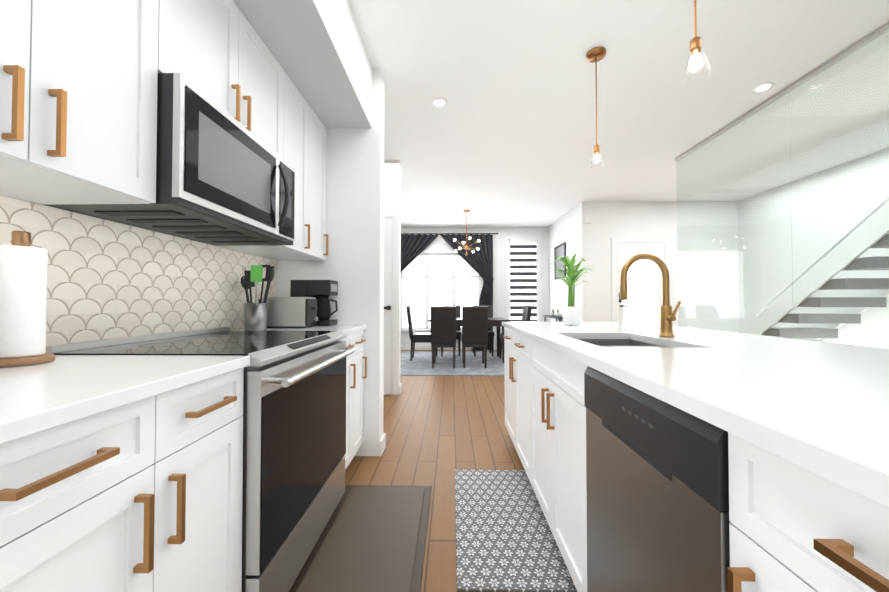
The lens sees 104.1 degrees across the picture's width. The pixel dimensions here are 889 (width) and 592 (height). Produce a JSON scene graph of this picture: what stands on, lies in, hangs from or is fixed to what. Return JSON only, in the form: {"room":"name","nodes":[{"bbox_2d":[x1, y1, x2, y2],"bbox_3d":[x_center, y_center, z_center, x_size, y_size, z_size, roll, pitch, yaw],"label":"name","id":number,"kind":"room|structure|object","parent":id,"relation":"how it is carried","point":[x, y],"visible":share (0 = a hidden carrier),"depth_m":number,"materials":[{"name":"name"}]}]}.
{"room":"kitchen","nodes":[
{"label":"kitchen","id":0,"kind":"room"},
{"bbox_2d":[44,205,242,328],"bbox_3d":[-1.304,-0.294,-0.116,0.120,2.720,5.110,0,-1,1],"label":"wall","id":1,"kind":"structure","parent":0,"point":[121,223],"depth_m":1.30,"materials":[{"name":"tile"}]},
{"bbox_2d":[0,0,183,215],"bbox_3d":[-1.045,-0.744,0.734,0.357,0.927,0.737,0,-1,1],"label":"upper cabinet","id":2,"kind":"object","parent":1,"relation":"attached to","point":[80,79],"depth_m":0.86,"materials":[{"name":"paint"}]},
{"bbox_2d":[0,195,275,345],"bbox_3d":[-1.226,-0.058,0.528,0.008,0.448,3.809,0,-1,1],"label":"tile backsplash","id":3,"kind":"structure","parent":1,"relation":"attached to","point":[106,279],"depth_m":1.31,"materials":[{"name":"beige tile"}]},
{"bbox_2d":[92,44,307,247],"bbox_3d":[-0.970,-0.500,1.428,0.478,0.459,0.763,0,-1,1],"label":"upper cabinet","id":4,"kind":"object","parent":1,"relation":"attached to","point":[234,177],"depth_m":1.30,"materials":[{"name":"paint"}]},
{"bbox_2d":[46,73,294,245],"bbox_3d":[-0.970,-0.466,1.427,0.478,0.400,0.763,0,-1,1],"label":"microwave","id":5,"kind":"object","parent":4,"relation":"in","point":[216,183],"depth_m":1.21,"materials":[{"name":"silver plastic"}]},
{"bbox_2d":[184,0,287,131],"bbox_3d":[-1.030,-0.934,1.436,0.357,0.523,0.775,0,-1,1],"label":"upper cabinet","id":6,"kind":"object","parent":1,"relation":"attached to","point":[220,25],"depth_m":1.45,"materials":[{"name":"paint"}]},
{"bbox_2d":[226,76,315,259],"bbox_3d":[-1.019,-0.723,1.975,0.357,0.927,0.424,0,-1,1],"label":"upper cabinet","id":7,"kind":"object","parent":1,"relation":"attached to","point":[301,117],"depth_m":2.09,"materials":[{"name":"paint"}]},
{"bbox_2d":[280,115,327,259],"bbox_3d":[-1.013,-0.718,2.256,0.357,0.927,0.364,0,-1,1],"label":"upper cabinet","id":8,"kind":"object","parent":1,"relation":"attached to","point":[321,236],"depth_m":2.35,"materials":[{"name":"paint"}]},
{"bbox_2d":[234,0,371,128],"bbox_3d":[-0.904,-1.439,-0.105,0.680,0.430,5.110,0,-1,1],"label":"soffit","id":9,"kind":"structure","parent":0,"point":[294,35],"depth_m":1.78,"materials":[{"name":"white paint"}]},
{"bbox_2d":[276,68,383,455],"bbox_3d":[-1.599,-0.249,2.515,2.300,2.720,0.140,0,-1,1],"label":"wall","id":10,"kind":"structure","parent":0,"point":[352,264],"depth_m":2.43,"materials":[{"name":"paint"}]},
{"bbox_2d":[379,433,385,449],"bbox_3d":[-1.585,1.062,2.571,2.304,0.100,0.014,0,-1,1],"label":"baseboard","id":11,"kind":"structure","parent":10,"relation":"attached to","point":[383,438],"depth_m":2.47,"materials":[{"name":"paint"}]},
{"bbox_2d":[384,160,400,394],"bbox_3d":[-1.621,-0.223,4.106,2.190,2.720,0.140,0,-1,1],"label":"wall","id":12,"kind":"structure","parent":0,"point":[392,185],"depth_m":4.03,"materials":[{"name":"paint"}]},
{"bbox_2d":[384,211,397,394],"bbox_3d":[-0.993,0.075,3.982,0.910,2.120,0.069,0,-1,1],"label":"door frame","id":13,"kind":"structure","parent":12,"relation":"attached to","point":[390,290],"depth_m":4.00,"materials":[{"name":"paint"}]},
{"bbox_2d":[345,350,524,591],"bbox_3d":[0.991,1.140,2.458,7.880,0.060,10.800,0,-1,1],"label":"floor","id":14,"kind":"structure","parent":0,"point":[438,430],"depth_m":2.54,"materials":[{"name":"brown wood"}]},
{"bbox_2d":[0,388,187,591],"bbox_3d":[-0.914,0.637,0.536,0.627,0.881,0.473,0,-1,1],"label":"base cabinet","id":15,"kind":"object","parent":14,"relation":"on","point":[98,504],"depth_m":0.61,"materials":[{"name":"paint"}]},
{"bbox_2d":[0,325,366,447],"bbox_3d":[-0.904,0.169,0.537,0.647,0.055,3.768,0,-1,1],"label":"countertop","id":16,"kind":"structure","parent":15,"relation":"on","point":[85,380],"depth_m":0.80,"materials":[{"name":"white stone"}]},
{"bbox_2d":[0,231,55,366],"bbox_3d":[-1.083,0.003,0.885,0.124,0.337,0.124,0,-1,1],"label":"paper towel holder","id":17,"kind":"object","parent":16,"relation":"on","point":[23,286],"visible":1,"depth_m":0.86,"materials":[{"name":"white paper"}]},
{"bbox_2d":[241,265,274,330],"bbox_3d":[-1.058,0.003,1.948,0.190,0.374,0.209,0,-1,1],"label":"utensil crock","id":18,"kind":"object","parent":16,"relation":"on","point":[255,315],"visible":1,"depth_m":1.91,"materials":[{"name":"metal"}]},
{"bbox_2d":[259,297,317,327],"bbox_3d":[-0.945,0.099,2.131,0.317,0.186,0.165,0,-1,1],"label":"toaster","id":19,"kind":"object","parent":16,"relation":"on","point":[291,312],"visible":0.85,"depth_m":2.05,"materials":[{"name":"silver metal"}]},
{"bbox_2d":[290,280,337,325],"bbox_3d":[-0.859,0.046,2.330,0.287,0.300,0.155,0,-1,1],"label":"coffee maker","id":20,"kind":"object","parent":16,"relation":"on","point":[321,291],"visible":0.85,"depth_m":2.26,"materials":[{"name":"black plastic"}]},
{"bbox_2d":[188,372,231,591],"bbox_3d":[-0.907,0.642,0.839,0.627,0.881,0.361,0,-1,1],"label":"base cabinet","id":21,"kind":"object","parent":14,"relation":"on","point":[217,459],"depth_m":0.89,"materials":[{"name":"paint"}]},
{"bbox_2d":[232,332,351,591],"bbox_3d":[-0.864,0.645,1.436,0.668,0.896,0.948,0,-1,1],"label":"base cabinet","id":22,"kind":"object","parent":14,"relation":"on","point":[292,404],"depth_m":1.17,"materials":[{"name":"paint"}]},
{"bbox_2d":[46,327,354,591],"bbox_3d":[-0.835,0.625,1.436,0.727,0.935,0.832,0,-1,1],"label":"range","id":23,"kind":"object","parent":22,"relation":"in","point":[293,416],"depth_m":1.20,"materials":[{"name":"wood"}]},
{"bbox_2d":[352,332,359,458],"bbox_3d":[-0.883,0.662,2.024,0.627,0.881,0.338,0,-1,1],"label":"base cabinet","id":24,"kind":"object","parent":14,"relation":"on","point":[355,335],"depth_m":2.16,"materials":[{"name":"paint"}]},
{"bbox_2d":[289,485,431,591],"bbox_3d":[-0.326,1.085,1.528,0.485,0.016,0.945,0,-1,1],"label":"floor mat","id":25,"kind":"object","parent":14,"relation":"on","point":[372,538],"visible":0.94,"depth_m":1.50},
{"bbox_2d":[356,328,366,452],"bbox_3d":[-0.878,0.666,2.245,0.627,0.881,0.333,0,-1,1],"label":"base cabinet","id":26,"kind":"object","parent":14,"relation":"on","point":[360,376],"depth_m":2.35,"materials":[{"name":"paint"}]},
{"bbox_2d":[401,351,503,375],"bbox_3d":[0.229,1.168,6.210,3.100,0.010,2.430,0,-1,1],"label":"area rug","id":27,"kind":"object","parent":14,"relation":"on","point":[420,364],"visible":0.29,"depth_m":5.86,"materials":[{"name":"grey carpet"}]},
{"bbox_2d":[406,306,430,360],"bbox_3d":[-0.426,0.672,6.397,0.526,0.987,0.410,0,-1,1],"label":"dining chair","id":28,"kind":"object","parent":27,"relation":"on","point":[419,337],"visible":0.73,"depth_m":6.20,"materials":[{"name":"leather"}]},
{"bbox_2d":[430,306,455,367],"bbox_3d":[-0.012,0.660,5.710,0.410,0.987,0.526,0,-1,1],"label":"dining chair","id":29,"kind":"object","parent":27,"relation":"on","point":[443,326],"visible":1,"depth_m":5.49,"materials":[{"name":"leather"}]},
{"bbox_2d":[441,305,460,356],"bbox_3d":[0.125,0.681,6.973,0.410,0.987,0.526,0,-1,1],"label":"dining chair","id":30,"kind":"object","parent":27,"relation":"on","point":[458,328],"visible":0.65,"depth_m":7.10,"materials":[{"name":"leather"}]},
{"bbox_2d":[428,318,509,362],"bbox_3d":[0.432,0.790,6.377,1.400,0.748,0.900,0,-1,1],"label":"dining table","id":31,"kind":"object","parent":27,"relation":"on","point":[497,322],"visible":0.33,"depth_m":6.00,"materials":[{"name":"brown wood"}]},
{"bbox_2d":[461,306,487,367],"bbox_3d":[0.489,0.660,5.719,0.410,0.987,0.526,0,-1,1],"label":"dining chair","id":32,"kind":"object","parent":27,"relation":"on","point":[474,326],"visible":1,"depth_m":5.50,"materials":[{"name":"leather"}]},
{"bbox_2d":[472,305,493,356],"bbox_3d":[0.764,0.681,6.960,0.410,0.987,0.526,0,-1,1],"label":"dining chair","id":33,"kind":"object","parent":27,"relation":"on","point":[491,338],"visible":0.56,"depth_m":7.09,"materials":[{"name":"leather"}]},
{"bbox_2d":[499,306,531,357],"bbox_3d":[1.290,0.670,6.331,0.526,0.987,0.410,0,-1,1],"label":"dining chair","id":34,"kind":"object","parent":27,"relation":"on","point":[526,315],"visible":0.38,"depth_m":6.28,"materials":[{"name":"leather"}]},
{"bbox_2d":[455,470,576,591],"bbox_3d":[0.278,1.091,1.728,0.445,0.010,0.910,0,-1,1],"label":"floor mat","id":35,"kind":"object","parent":14,"relation":"on","point":[505,541],"visible":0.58,"depth_m":1.55,"materials":[{"name":"grey fabric"}]},
{"bbox_2d":[543,315,562,321],"bbox_3d":[2.112,0.777,6.442,0.295,0.799,1.000,0,-1,1],"label":"console table","id":36,"kind":"object","parent":14,"relation":"on","point":[554,317],"visible":0.29,"depth_m":6.36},
{"bbox_2d":[551,309,561,316],"bbox_3d":[2.115,0.307,6.470,0.076,0.138,0.676,0,-1,1],"label":"pots","id":37,"kind":"object","parent":36,"relation":"on","point":[553,313],"visible":0.73,"depth_m":6.46,"materials":[{"name":"grey ceramic"}]},
{"bbox_2d":[504,326,888,591],"bbox_3d":[0.927,0.646,1.062,1.030,0.880,3.390,0,-1,1],"label":"kitchen island","id":38,"kind":"object","parent":14,"relation":"on","point":[686,459],"depth_m":0.65,"materials":[{"name":"paint"}]},
{"bbox_2d":[584,366,730,591],"bbox_3d":[0.725,0.636,0.786,0.605,0.866,0.537,0,-1,1],"label":"dishwasher","id":39,"kind":"object","parent":38,"relation":"in","point":[658,467],"depth_m":0.71,"materials":[{"name":"metal"}]},
{"bbox_2d":[502,322,888,493],"bbox_3d":[0.956,0.191,1.059,1.070,0.030,3.410,0,-1,1],"label":"island countertop","id":40,"kind":"structure","parent":38,"relation":"on","point":[827,402],"depth_m":0.70,"materials":[{"name":"white stone"}]},
{"bbox_2d":[549,253,592,324],"bbox_3d":[0.859,-0.047,2.339,0.347,0.486,0.332,0,-1,1],"label":"potted plant","id":41,"kind":"object","parent":40,"relation":"on","point":[571,313],"visible":1,"depth_m":2.32,"materials":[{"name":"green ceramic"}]},
{"bbox_2d":[570,334,669,345],"bbox_3d":[0.745,0.318,1.476,0.394,0.235,0.584,0,-1,1],"label":"sink","id":42,"kind":"object","parent":40,"relation":"in","point":[606,339],"depth_m":1.76,"materials":[{"name":"grey metal"}]},
{"bbox_2d":[620,253,681,336],"bbox_3d":[0.921,-0.007,1.565,0.241,0.379,0.088,0,-1,1],"label":"faucet","id":43,"kind":"object","parent":40,"relation":"on","point":[667,316],"visible":1,"depth_m":1.57,"materials":[{"name":"gold metal"}]},
{"bbox_2d":[738,195,888,340],"bbox_3d":[4.318,-0.174,3.731,0.741,2.609,2.947,0,-1,1],"label":"stairs","id":44,"kind":"structure","parent":14,"relation":"on","point":[860,303],"depth_m":3.71,"materials":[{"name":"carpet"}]},
{"bbox_2d":[401,227,548,345],"bbox_3d":[-0.164,-0.160,7.781,4.950,2.720,0.150,0,-1,1],"label":"wall","id":45,"kind":"structure","parent":0,"point":[439,242],"depth_m":7.68,"materials":[{"name":"paint"}]},
{"bbox_2d":[401,250,483,330],"bbox_3d":[-0.090,-0.101,7.728,1.940,1.840,0.150,0,-1,1],"label":"window","id":46,"kind":"structure","parent":45,"relation":"in","point":[444,253],"depth_m":7.74,"materials":[{"name":"paint"}]},
{"bbox_2d":[401,345,496,349],"bbox_3d":[-0.645,1.149,7.687,3.990,0.100,0.013,0,-1,1],"label":"baseboard","id":47,"kind":"structure","parent":45,"relation":"attached to","point":[403,347],"depth_m":7.67,"materials":[{"name":"paint"}]},
{"bbox_2d":[401,233,497,234],"bbox_3d":[-0.132,-1.367,7.665,2.624,0.044,0.120,0,-1,1],"label":"curtain rod","id":48,"kind":"object","parent":45,"relation":"attached to","point":[449,233],"visible":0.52,"depth_m":7.61,"materials":[{"name":"black metal"}]},
{"bbox_2d":[401,234,438,271],"bbox_3d":[-0.725,-0.088,7.616,1.215,2.530,0.090,0,-1,1],"label":"curtain","id":49,"kind":"object","parent":48,"relation":"hanging from","point":[413,247],"visible":0.19,"depth_m":7.63,"materials":[{"name":"fabric"}]},
{"bbox_2d":[440,234,493,349],"bbox_3d":[0.480,-0.088,7.591,1.175,2.530,0.090,0,-1,1],"label":"curtain","id":50,"kind":"object","parent":48,"relation":"hanging from","point":[479,262],"visible":0.6,"depth_m":7.59,"materials":[{"name":"fabric"}]},
{"bbox_2d":[505,236,540,321],"bbox_3d":[1.740,-0.067,7.697,0.780,2.530,0.105,0,-1,1],"label":"door frame","id":51,"kind":"structure","parent":45,"relation":"attached to","point":[507,269],"depth_m":7.66,"materials":[{"name":"paint"}]},
{"bbox_2d":[510,239,536,321],"bbox_3d":[1.738,-0.050,7.618,0.600,2.416,0.057,0,-1,1],"label":"door blind","id":52,"kind":"object","parent":45,"relation":"attached to","point":[523,272],"visible":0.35,"depth_m":7.64,"materials":[{"name":"fabric"}]},
{"bbox_2d":[549,204,579,321],"bbox_3d":[2.352,-0.176,6.813,0.120,2.720,1.980,0,-1,1],"label":"wall","id":53,"kind":"structure","parent":0,"point":[564,228],"depth_m":6.67,"materials":[{"name":"paint"}]},
{"bbox_2d":[554,242,565,279],"bbox_3d":[2.277,-0.676,6.843,0.025,0.660,0.660,0,-1,1],"label":"picture frame","id":54,"kind":"object","parent":53,"relation":"attached to","point":[560,250],"visible":0.77,"depth_m":6.87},
{"bbox_2d":[349,0,888,227],"bbox_3d":[0.991,-1.640,2.505,7.880,0.060,10.800,0,-1,1],"label":"ceiling","id":55,"kind":"structure","parent":0,"point":[505,136],"depth_m":2.82,"materials":[{"name":"paint"}]},
{"bbox_2d":[432,98,446,107],"bbox_3d":[-0.042,-1.600,2.876,0.132,0.005,0.132,0,-1,1],"label":"recessed light","id":56,"kind":"object","parent":55,"relation":"in","point":[439,103],"visible":1,"depth_m":2.87,"materials":[{"name":"paint"}]},
{"bbox_2d":[453,210,479,255],"bbox_3d":[0.399,-1.137,6.260,0.487,0.818,0.485,0,-1,1],"label":"chandelier","id":57,"kind":"object","parent":55,"relation":"hanging from","point":[466,245],"visible":1,"depth_m":6.25,"materials":[{"name":"gold metal"}]},
{"bbox_2d":[586,46,605,169],"bbox_3d":[1.007,-1.228,2.298,0.124,0.770,0.124,0,-1,1],"label":"pendant light","id":58,"kind":"object","parent":55,"relation":"hanging from","point":[595,54],"visible":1,"depth_m":2.29,"materials":[{"name":"gold metal"}]},
{"bbox_2d":[681,0,711,84],"bbox_3d":[0.988,-1.244,1.368,0.124,0.770,0.124,0,-1,1],"label":"pendant light","id":59,"kind":"object","parent":55,"relation":"hanging from","point":[695,61],"visible":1,"depth_m":1.35,"materials":[{"name":"glass"}]},
{"bbox_2d":[751,82,773,92],"bbox_3d":[2.455,-1.603,2.674,0.132,0.005,0.132,0,-1,1],"label":"recessed light","id":60,"kind":"object","parent":55,"relation":"in","point":[765,87],"visible":1,"depth_m":2.67,"materials":[{"name":"paint"}]},
{"bbox_2d":[579,201,738,332],"bbox_3d":[3.534,-0.195,5.739,2.530,2.720,0.120,0,-1,1],"label":"wall","id":61,"kind":"structure","parent":0,"point":[646,219],"depth_m":5.68,"materials":[{"name":"paint"}]},
{"bbox_2d":[611,238,668,323],"bbox_3d":[3.208,0.109,5.645,0.920,2.110,0.069,0,-1,1],"label":"door","id":62,"kind":"structure","parent":61,"relation":"attached to","point":[642,302],"depth_m":5.67,"materials":[{"name":"paint"}]},
{"bbox_2d":[675,23,888,348],"bbox_3d":[2.613,-0.281,0.622,0.028,2.720,6.730,0,-1,1],"label":"glass wall","id":63,"kind":"structure","parent":0,"point":[848,51],"depth_m":2.60,"materials":[{"name":"glass"}]},
{"bbox_2d":[738,148,888,348],"bbox_3d":[4.771,-0.267,1.488,0.120,2.720,8.570,0,-1,1],"label":"wall","id":64,"kind":"structure","parent":0,"point":[869,183],"depth_m":4.55,"materials":[{"name":"paint"}]},
{"label":"outside","id":65,"kind":"structure","parent":0,"visible":0},
{"bbox_2d":[403,256,477,326],"bbox_3d":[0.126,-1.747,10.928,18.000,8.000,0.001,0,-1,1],"label":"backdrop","id":66,"kind":"structure","parent":65,"point":[417,304],"depth_m":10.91,"materials":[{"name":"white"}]}
]}

